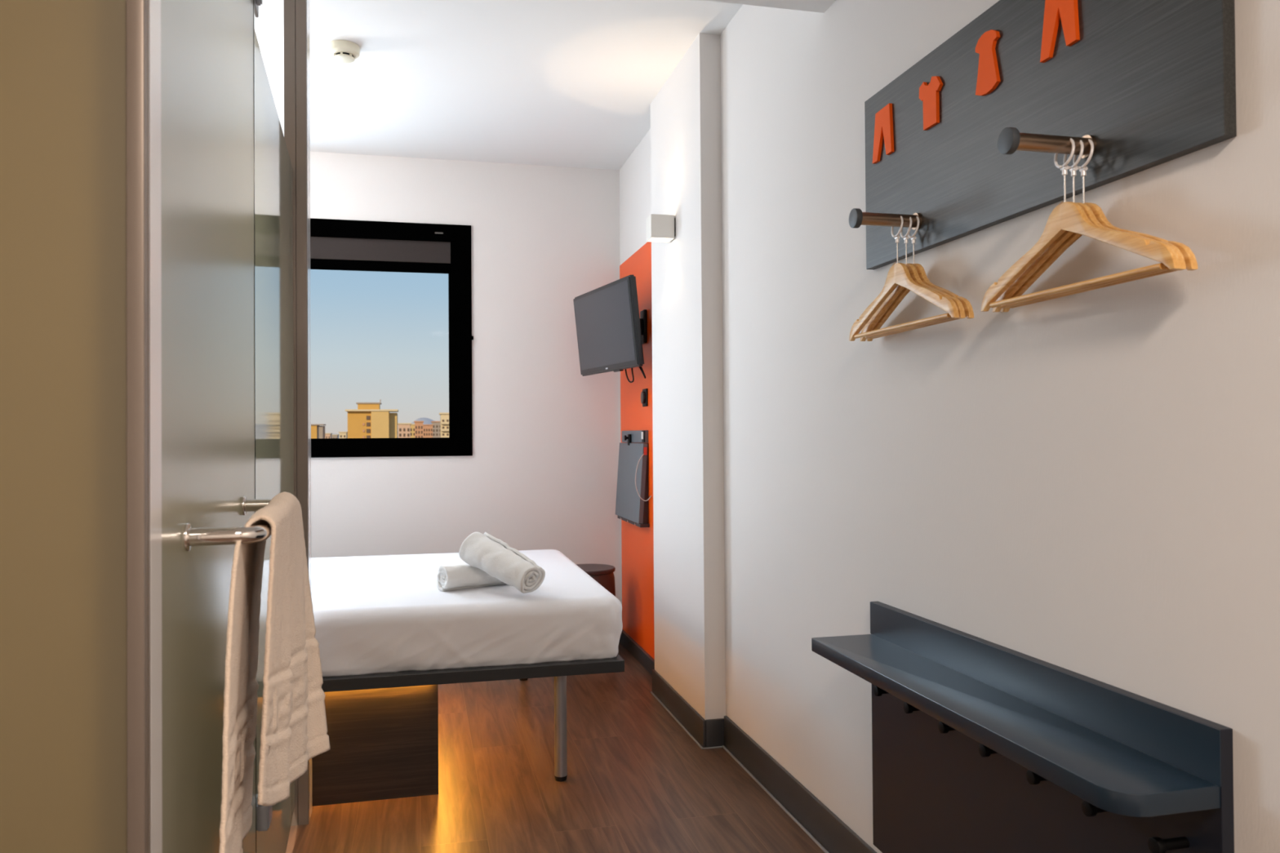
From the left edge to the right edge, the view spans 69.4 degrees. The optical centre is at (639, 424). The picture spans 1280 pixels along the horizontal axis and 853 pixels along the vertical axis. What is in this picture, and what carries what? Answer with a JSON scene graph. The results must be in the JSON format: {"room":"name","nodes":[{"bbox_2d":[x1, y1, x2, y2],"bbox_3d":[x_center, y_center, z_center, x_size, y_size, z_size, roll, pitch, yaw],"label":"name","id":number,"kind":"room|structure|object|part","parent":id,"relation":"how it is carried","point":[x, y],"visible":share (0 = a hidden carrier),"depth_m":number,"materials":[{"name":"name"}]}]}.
{"room":"hotel room","nodes":[
{"label":"hotel room","id":0,"kind":"room"},
{"bbox_2d":[310,151,622,604],"bbox_3d":[-1.498,-0.101,4.824,2.815,2.570,0.220,0,-1,-13],"label":"wall","id":1,"kind":"structure","parent":0,"point":[541,472],"depth_m":4.91,"materials":[{"name":"paint"}]},
{"bbox_2d":[310,217,473,457],"bbox_3d":[-1.646,-0.439,4.699,1.573,1.210,0.084,0,-1,-13],"label":"window","id":2,"kind":"structure","parent":1,"relation":"in","point":[335,244],"depth_m":4.79,"materials":[{"name":"metal"}]},
{"bbox_2d":[310,236,450,263],"bbox_3d":[-1.341,-0.898,4.767,0.713,0.120,0.008,0,-1,-13],"label":"roller blind","id":3,"kind":"object","parent":2,"relation":"attached to","point":[323,250],"depth_m":4.76,"materials":[{"name":"fabric"}]},
{"bbox_3d":[-1.340,-0.818,4.767,0.713,0.052,0.022,0,-1,-13],"label":"blind rail","id":4,"kind":"part","parent":2,"relation":"part of","materials":[{"name":"black metal"}]},
{"bbox_2d":[254,0,742,169],"bbox_3d":[-1.191,-1.463,3.502,3.015,0.120,2.728,0,-1,-13],"label":"ceiling","id":5,"kind":"structure","parent":0,"point":[569,83],"depth_m":3.69,"materials":[{"name":"paint"}]},
{"bbox_2d":[328,40,359,62],"bbox_3d":[-1.096,-1.378,3.427,0.112,0.053,0.112,0,-1,-13],"label":"smoke detector","id":6,"kind":"object","parent":5,"relation":"attached to","point":[342,51],"visible":1,"depth_m":3.39,"materials":[{"name":"beige plastic"}]},
{"bbox_2d":[285,641,824,852],"bbox_3d":[-0.709,1.192,1.527,3.015,0.100,6.728,0,-1,-13],"label":"floor","id":7,"kind":"structure","parent":0,"point":[637,781],"depth_m":2.90,"materials":[{"name":"brown wood"}]},
{"bbox_2d":[0,0,147,852],"bbox_3d":[-1.178,0.009,0.725,1.442,2.256,0.012,0,-1,-13],"label":"wall","id":8,"kind":"structure","parent":7,"relation":"on","point":[73,462],"depth_m":0.88,"materials":[{"name":"beige paint"}]},
{"bbox_2d":[146,0,151,852],"bbox_3d":[-0.500,0.005,0.897,0.042,2.256,0.007,0,-1,-13],"label":"trim","id":9,"kind":"structure","parent":8,"relation":"attached to","point":[148,1],"depth_m":0.90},
{"bbox_2d":[149,0,162,852],"bbox_3d":[-0.505,0.006,0.921,0.042,2.256,0.042,0,-1,-13],"label":"trim","id":10,"kind":"structure","parent":8,"relation":"attached to","point":[154,5],"depth_m":0.93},
{"bbox_2d":[284,0,309,826],"bbox_3d":[-1.001,-0.128,2.693,0.061,2.570,0.020,0,-1,-13],"label":"trim","id":11,"kind":"structure","parent":7,"relation":"on","point":[295,11],"depth_m":2.69,"materials":[{"name":"grey metal"}]},
{"bbox_2d":[254,31,294,852],"bbox_3d":[-0.858,0.171,2.215,0.082,1.840,0.966,0,-1,-13],"label":"glass wall","id":12,"kind":"structure","parent":11,"relation":"attached to","point":[273,170],"depth_m":2.04,"materials":[{"name":"clear glass"}]},
{"bbox_2d":[160,0,271,852],"bbox_3d":[-0.581,0.029,1.385,0.137,2.180,0.896,0,-1,-13],"label":"door","id":13,"kind":"structure","parent":12,"relation":"in","point":[207,46],"depth_m":1.19,"materials":[{"name":"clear glass"}]},
{"bbox_3d":[-0.552,0.133,1.324,0.086,0.021,0.535,0,-1,-16],"label":"handle","id":14,"kind":"part","parent":13,"relation":"part of","materials":[{"name":"silver metal"}]},
{"bbox_2d":[219,491,329,852],"bbox_3d":[-0.513,0.367,1.259,0.121,0.532,0.571,0,-1,-13],"label":"towel","id":15,"kind":"object","parent":13,"relation":"hanging from","point":[294,727],"visible":0.97,"depth_m":1.23,"materials":[{"name":"white fabric"}]},
{"bbox_2d":[306,0,312,819],"bbox_3d":[-1.012,-0.127,2.740,0.061,2.570,0.075,0,-1,-13],"label":"trim","id":16,"kind":"structure","parent":12,"relation":"attached to","point":[308,1],"depth_m":2.75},
{"bbox_2d":[311,653,624,806],"bbox_3d":[-1.204,0.972,3.445,2.041,0.389,1.407,0,-1,-13],"label":"frame","id":17,"kind":"object","parent":7,"relation":"on","point":[383,727],"visible":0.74,"depth_m":2.86,"materials":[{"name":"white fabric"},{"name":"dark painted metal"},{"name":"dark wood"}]},
{"bbox_2d":[311,549,622,677],"bbox_3d":[-1.202,0.674,3.455,2.055,0.208,1.398,0,-1,-13],"label":"mattress","id":18,"kind":"object","parent":17,"relation":"on","point":[382,613],"visible":0.49,"depth_m":2.96,"materials":[{"name":"white fabric"}]},
{"bbox_2d":[436,564,505,591],"bbox_3d":[-0.554,0.519,3.210,0.298,0.085,0.194,0,-1,-13],"label":"rolled towel","id":19,"kind":"object","parent":18,"relation":"on","point":[458,576],"visible":0.66,"depth_m":3.14,"materials":[{"name":"white fabric"}]},
{"bbox_2d":[458,532,545,593],"bbox_3d":[-0.463,0.457,3.089,0.275,0.186,0.284,0,-1,-13],"label":"rolled towel","id":20,"kind":"object","parent":18,"relation":"on","point":[486,553],"visible":1,"depth_m":3.04,"materials":[{"name":"white fabric"}]},
{"bbox_3d":[-0.259,0.972,3.013,0.041,0.338,0.041,0,-1,-13],"label":"leg","id":21,"kind":"part","parent":17,"relation":"part of","materials":[{"name":"grey metal"}]},
{"bbox_2d":[576,564,618,653],"bbox_3d":[-0.261,0.947,4.675,0.304,0.453,0.304,0,-1,-13],"label":"side table","id":22,"kind":"object","parent":7,"relation":"on","point":[603,574],"visible":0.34,"depth_m":4.61,"materials":[{"name":"brown wood"}]},
{"bbox_2d":[650,32,725,719],"bbox_3d":[0.177,-0.126,3.690,0.078,2.570,0.735,0,-1,-13],"label":"wall pillar","id":23,"kind":"structure","parent":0,"point":[686,168],"depth_m":3.47,"materials":[{"name":"paint"}]},
{"bbox_2d":[645,213,675,242],"bbox_3d":[0.083,-0.783,3.687,0.101,0.092,0.084,0,-1,-13],"label":"wall lamp","id":24,"kind":"object","parent":23,"relation":"attached to","point":[659,228],"visible":1,"depth_m":3.65,"materials":[{"name":"white plastic"}]},
{"bbox_2d":[649,237,671,240],"bbox_3d":[0.081,-0.745,3.686,0.087,0.003,0.076,0,-1,-13],"label":"diffuser","id":25,"kind":"object","parent":24,"relation":"attached to","point":[651,238],"depth_m":3.69,"materials":[{"name":"white plastic"}]},
{"bbox_2d":[650,669,706,749],"bbox_3d":[0.144,1.109,3.660,0.012,0.100,0.747,0,-1,-13],"label":"baseboard","id":26,"kind":"structure","parent":23,"relation":"attached to","point":[695,725],"depth_m":3.58,"materials":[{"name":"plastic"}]},
{"bbox_2d":[705,718,724,747],"bbox_3d":[0.273,1.105,3.313,0.078,0.100,0.012,0,-1,-13],"label":"baseboard","id":27,"kind":"structure","parent":23,"relation":"attached to","point":[714,727],"depth_m":3.31,"materials":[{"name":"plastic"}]},
{"bbox_2d":[705,0,835,13],"bbox_3d":[-0.412,-1.348,0.228,3.015,0.434,4.000,0,-1,-13],"label":"ceiling","id":28,"kind":"structure","parent":0,"point":[815,6],"depth_m":2.44,"materials":[{"name":"paint"}]},
{"bbox_2d":[619,0,1279,852],"bbox_3d":[0.724,-0.149,1.884,0.150,2.570,6.728,0,-1,-13],"label":"wall","id":29,"kind":"structure","parent":0,"point":[1086,483],"depth_m":1.81,"materials":[{"name":"paint"}]},
{"bbox_2d":[619,629,654,675],"bbox_3d":[0.011,1.134,4.533,0.023,0.072,1.013,0,-1,-13],"label":"baseboard","id":30,"kind":"structure","parent":29,"relation":"attached to","point":[634,649],"depth_m":4.59,"materials":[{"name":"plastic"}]},
{"bbox_2d":[619,241,654,659],"bbox_3d":[0.014,0.114,4.531,0.008,1.968,0.983,0,-1,-13],"label":"wall panel","id":31,"kind":"object","parent":29,"relation":"attached to","point":[637,542],"visible":0.49,"depth_m":4.56,"materials":[{"name":"orange paint"}]},
{"bbox_2d":[573,275,647,382],"bbox_3d":[-0.118,-0.427,4.431,0.290,0.465,0.738,0,-1,-13],"label":"television","id":32,"kind":"object","parent":31,"relation":"attached to","point":[611,334],"visible":1,"depth_m":4.34,"materials":[{"name":"black plastic"}]},
{"bbox_2d":[615,430,651,527],"bbox_3d":[-0.045,0.259,4.620,0.079,0.461,0.604,0,-1,-13],"label":"desk","id":33,"kind":"object","parent":31,"relation":"attached to","point":[632,491],"visible":1,"depth_m":4.55,"materials":[{"name":"laminate"}]},
{"bbox_3d":[-0.036,0.481,4.632,0.046,0.016,0.518,0,-1,-13],"label":"rail","id":34,"kind":"part","parent":33,"relation":"part of","materials":[{"name":"black metal"}]},
{"bbox_3d":[0.017,0.055,4.418,0.006,0.057,0.045,0,-1,-13],"label":"lock plate","id":35,"kind":"part","parent":33,"relation":"part of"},
{"bbox_2d":[640,388,648,406],"bbox_3d":[0.019,-0.131,4.444,0.020,0.085,0.085,0,-1,-13],"label":"wall socket","id":36,"kind":"object","parent":31,"relation":"attached to","point":[644,394],"visible":1,"depth_m":4.42,"materials":[{"name":"black plastic"}]},
{"bbox_2d":[701,746,722,749],"bbox_3d":[0.256,1.152,3.298,0.078,0.005,0.008,0,-1,-13],"label":"trim","id":37,"kind":"structure","parent":29,"relation":"attached to","point":[716,747],"depth_m":3.30,"materials":[{"name":"plastic"}]},
{"bbox_2d":[722,715,876,852],"bbox_3d":[0.857,1.069,0.996,0.012,0.112,4.768,0,-1,-13],"label":"baseboard","id":38,"kind":"structure","parent":29,"relation":"attached to","point":[833,833],"depth_m":2.70,"materials":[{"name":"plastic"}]},
{"bbox_2d":[811,601,1234,852],"bbox_3d":[0.601,0.706,1.708,0.177,0.578,0.994,0,-1,-13],"label":"wall shelf","id":39,"kind":"object","parent":29,"relation":"attached to","point":[980,745],"visible":1,"depth_m":1.61,"materials":[{"name":"paint"}]},
{"bbox_2d":[848,0,1236,269],"bbox_3d":[0.596,-0.582,1.715,0.172,0.405,1.018,0,-1,-13],"label":"board","id":40,"kind":"object","parent":29,"relation":"attached to","point":[965,141],"visible":0.99,"depth_m":1.60,"materials":[{"name":"laminate"}]},
{"bbox_2d":[848,215,959,341],"bbox_3d":[0.551,-0.325,1.980,0.014,0.248,0.445,0,-1,-13],"label":"clothes hanger","id":41,"kind":"object","parent":40,"relation":"hanging from","point":[898,273],"visible":0.92,"depth_m":1.96,"materials":[{"name":"brown wood"}]},
{"bbox_3d":[0.551,-0.368,1.981,0.003,0.050,0.003,0,-1,-13],"label":"stem","id":42,"kind":"part","parent":41,"relation":"part of","materials":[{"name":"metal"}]},
{"bbox_2d":[894,235,900,243],"bbox_3d":[0.551,-0.398,1.981,0.008,0.014,0.011,0,-1,-13],"label":"socket","id":43,"kind":"object","parent":41,"relation":"attached to","point":[896,237],"depth_m":1.98,"materials":[{"name":"silver metal"}]},
{"bbox_2d":[860,217,965,341],"bbox_3d":[0.572,-0.325,1.987,0.014,0.248,0.445,0,-1,-12],"label":"clothes hanger","id":44,"kind":"object","parent":40,"relation":"hanging from","point":[873,322],"visible":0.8,"depth_m":1.99,"materials":[{"name":"wood"}]},
{"bbox_3d":[0.573,-0.368,1.988,0.003,0.050,0.003,0,-1,-12],"label":"stem","id":45,"kind":"part","parent":44,"relation":"part of","materials":[{"name":"silver metal"}]},
{"bbox_2d":[903,235,908,243],"bbox_3d":[0.572,-0.398,1.988,0.008,0.014,0.011,0,-1,-12],"label":"socket","id":46,"kind":"object","parent":44,"relation":"attached to","point":[905,237],"depth_m":1.98,"materials":[{"name":"silver metal"}]},
{"bbox_2d":[866,216,973,341],"bbox_3d":[0.589,-0.325,1.988,0.014,0.248,0.445,0,-1,-12],"label":"clothes hanger","id":47,"kind":"object","parent":40,"relation":"hanging from","point":[968,308],"visible":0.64,"depth_m":1.97,"materials":[{"name":"wood"}]},
{"bbox_3d":[0.589,-0.368,1.988,0.003,0.050,0.003,0,-1,-12],"label":"stem","id":48,"kind":"part","parent":47,"relation":"part of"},
{"bbox_2d":[911,235,916,243],"bbox_3d":[0.589,-0.398,1.989,0.008,0.014,0.011,0,-1,-12],"label":"socket","id":49,"kind":"object","parent":47,"relation":"attached to","point":[913,237],"depth_m":1.98,"materials":[{"name":"silver metal"}]},
{"bbox_2d":[981,137,1180,311],"bbox_3d":[0.676,-0.333,1.471,0.014,0.248,0.445,0,-1,-13],"label":"clothes hanger","id":50,"kind":"object","parent":40,"relation":"hanging from","point":[1070,216],"visible":0.92,"depth_m":1.45,"materials":[{"name":"wood"}]},
{"bbox_2d":[1060,164,1068,175],"bbox_3d":[0.676,-0.405,1.472,0.008,0.014,0.011,0,-1,-13],"label":"socket","id":51,"kind":"object","parent":50,"relation":"attached to","point":[1064,168],"depth_m":1.47,"materials":[{"name":"silver metal"}]},
{"bbox_3d":[0.676,-0.375,1.472,0.003,0.050,0.003,0,-1,-13],"label":"stem","id":52,"kind":"part","parent":50,"relation":"part of","materials":[{"name":"metal"}]},
{"bbox_2d":[992,140,1186,311],"bbox_3d":[0.693,-0.333,1.477,0.014,0.248,0.445,0,-1,-12],"label":"clothes hanger","id":53,"kind":"object","parent":40,"relation":"hanging from","point":[1014,287],"visible":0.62,"depth_m":1.50,"materials":[{"name":"wood"}]},
{"bbox_2d":[1069,166,1077,176],"bbox_3d":[0.693,-0.405,1.478,0.008,0.014,0.011,0,-1,-12],"label":"socket","id":54,"kind":"object","parent":53,"relation":"attached to","point":[1073,170],"depth_m":1.47,"materials":[{"name":"silver metal"}]},
{"bbox_3d":[0.694,-0.375,1.478,0.003,0.050,0.003,0,-1,-12],"label":"stem","id":55,"kind":"part","parent":53,"relation":"part of","materials":[{"name":"silver metal"}]},
{"bbox_2d":[1000,138,1197,311],"bbox_3d":[0.710,-0.333,1.478,0.014,0.248,0.445,0,-1,-12],"label":"clothes hanger","id":56,"kind":"object","parent":40,"relation":"hanging from","point":[1189,257],"visible":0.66,"depth_m":1.46,"materials":[{"name":"wood"}]},
{"bbox_3d":[0.710,-0.375,1.479,0.003,0.050,0.003,0,-1,-12],"label":"stem","id":57,"kind":"part","parent":56,"relation":"part of","materials":[{"name":"silver metal"}]},
{"bbox_2d":[1079,166,1088,176],"bbox_3d":[0.710,-0.405,1.479,0.008,0.014,0.011,0,-1,-12],"label":"socket","id":58,"kind":"object","parent":56,"relation":"attached to","point":[1083,170],"depth_m":1.48,"materials":[{"name":"silver metal"}]},
{"label":"outside","id":59,"kind":"structure","parent":0,"visible":0},
{"bbox_3d":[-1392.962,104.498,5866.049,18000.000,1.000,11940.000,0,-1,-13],"label":"ground","id":60,"kind":"structure","parent":59,"visible":0},
{"bbox_2d":[311,424,325,438],"bbox_3d":[-145.825,17.246,412.539,9.893,34.978,11.500,0,-1,-13],"label":"apartment block","id":61,"kind":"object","parent":60,"relation":"on","point":[317,431],"visible":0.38,"depth_m":409.07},
{"bbox_2d":[324,433,332,438],"bbox_3d":[-291.830,24.298,862.683,7.764,32.935,15.000,0,-1,-13],"label":"apartment block","id":62,"kind":"object","parent":60,"relation":"on","point":[326,435],"visible":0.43,"depth_m":856.32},
{"bbox_2d":[331,434,338,438],"bbox_3d":[-310.752,25.834,940.401,7.776,31.855,15.000,0,-1,-13],"label":"apartment block","id":63,"kind":"object","parent":60,"relation":"on","point":[333,436],"visible":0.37,"depth_m":933.85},
{"bbox_2d":[338,431,347,438],"bbox_3d":[-253.237,22.782,789.636,6.694,33.794,15.000,0,-1,-13],"label":"apartment block","id":64,"kind":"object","parent":60,"relation":"on","point":[342,434],"visible":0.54,"depth_m":783.12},
{"bbox_2d":[345,399,398,438],"bbox_3d":[-124.270,11.569,429.808,22.991,46.400,18.000,0,-1,-13],"label":"apartment tower","id":65,"kind":"structure","parent":60,"relation":"on","point":[368,421],"depth_m":422.36,"materials":[{"name":"concrete"}]},
{"bbox_2d":[332,417,434,438],"bbox_3d":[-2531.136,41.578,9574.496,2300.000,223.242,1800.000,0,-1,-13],"label":"hills","id":66,"kind":"structure","parent":60,"relation":"on","point":[426,420],"depth_m":8883.94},
{"bbox_2d":[397,422,411,438],"bbox_3d":[-139.930,17.609,549.359,7.918,37.186,15.000,0,-1,-13],"label":"apartment block","id":67,"kind":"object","parent":60,"relation":"on","point":[404,428],"visible":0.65,"depth_m":542.59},
{"bbox_2d":[410,423,414,437],"bbox_3d":[-154.433,18.279,628.138,4.760,37.795,15.000,0,-1,-13],"label":"apartment block","id":68,"kind":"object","parent":60,"relation":"on","point":[412,425],"visible":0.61,"depth_m":621.47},
{"bbox_2d":[413,421,423,437],"bbox_3d":[-141.064,17.182,590.211,6.108,38.958,15.000,0,-1,-13],"label":"apartment block","id":69,"kind":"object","parent":60,"relation":"on","point":[418,424],"visible":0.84,"depth_m":583.39,"materials":[{"name":"brick"}]},
{"bbox_2d":[422,424,433,437],"bbox_3d":[-153.583,18.715,669.450,7.708,37.823,15.000,0,-1,-13],"label":"apartment block","id":70,"kind":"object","parent":60,"relation":"on","point":[427,428],"visible":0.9,"depth_m":662.68,"materials":[{"name":"brick"}]},
{"bbox_2d":[431,421,439,437],"bbox_3d":[-156.073,17.699,709.987,8.134,40.786,15.000,0,-1,-13],"label":"apartment block","id":71,"kind":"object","parent":60,"relation":"on","point":[436,427],"visible":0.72,"depth_m":703.10,"materials":[{"name":"brick"}]},
{"bbox_2d":[439,412,448,437],"bbox_3d":[-86.150,14.505,417.752,8.538,39.706,16.000,0,-1,-13],"label":"apartment block","id":72,"kind":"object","parent":60,"relation":"on","point":[444,416],"visible":0.27,"depth_m":410.97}
]}

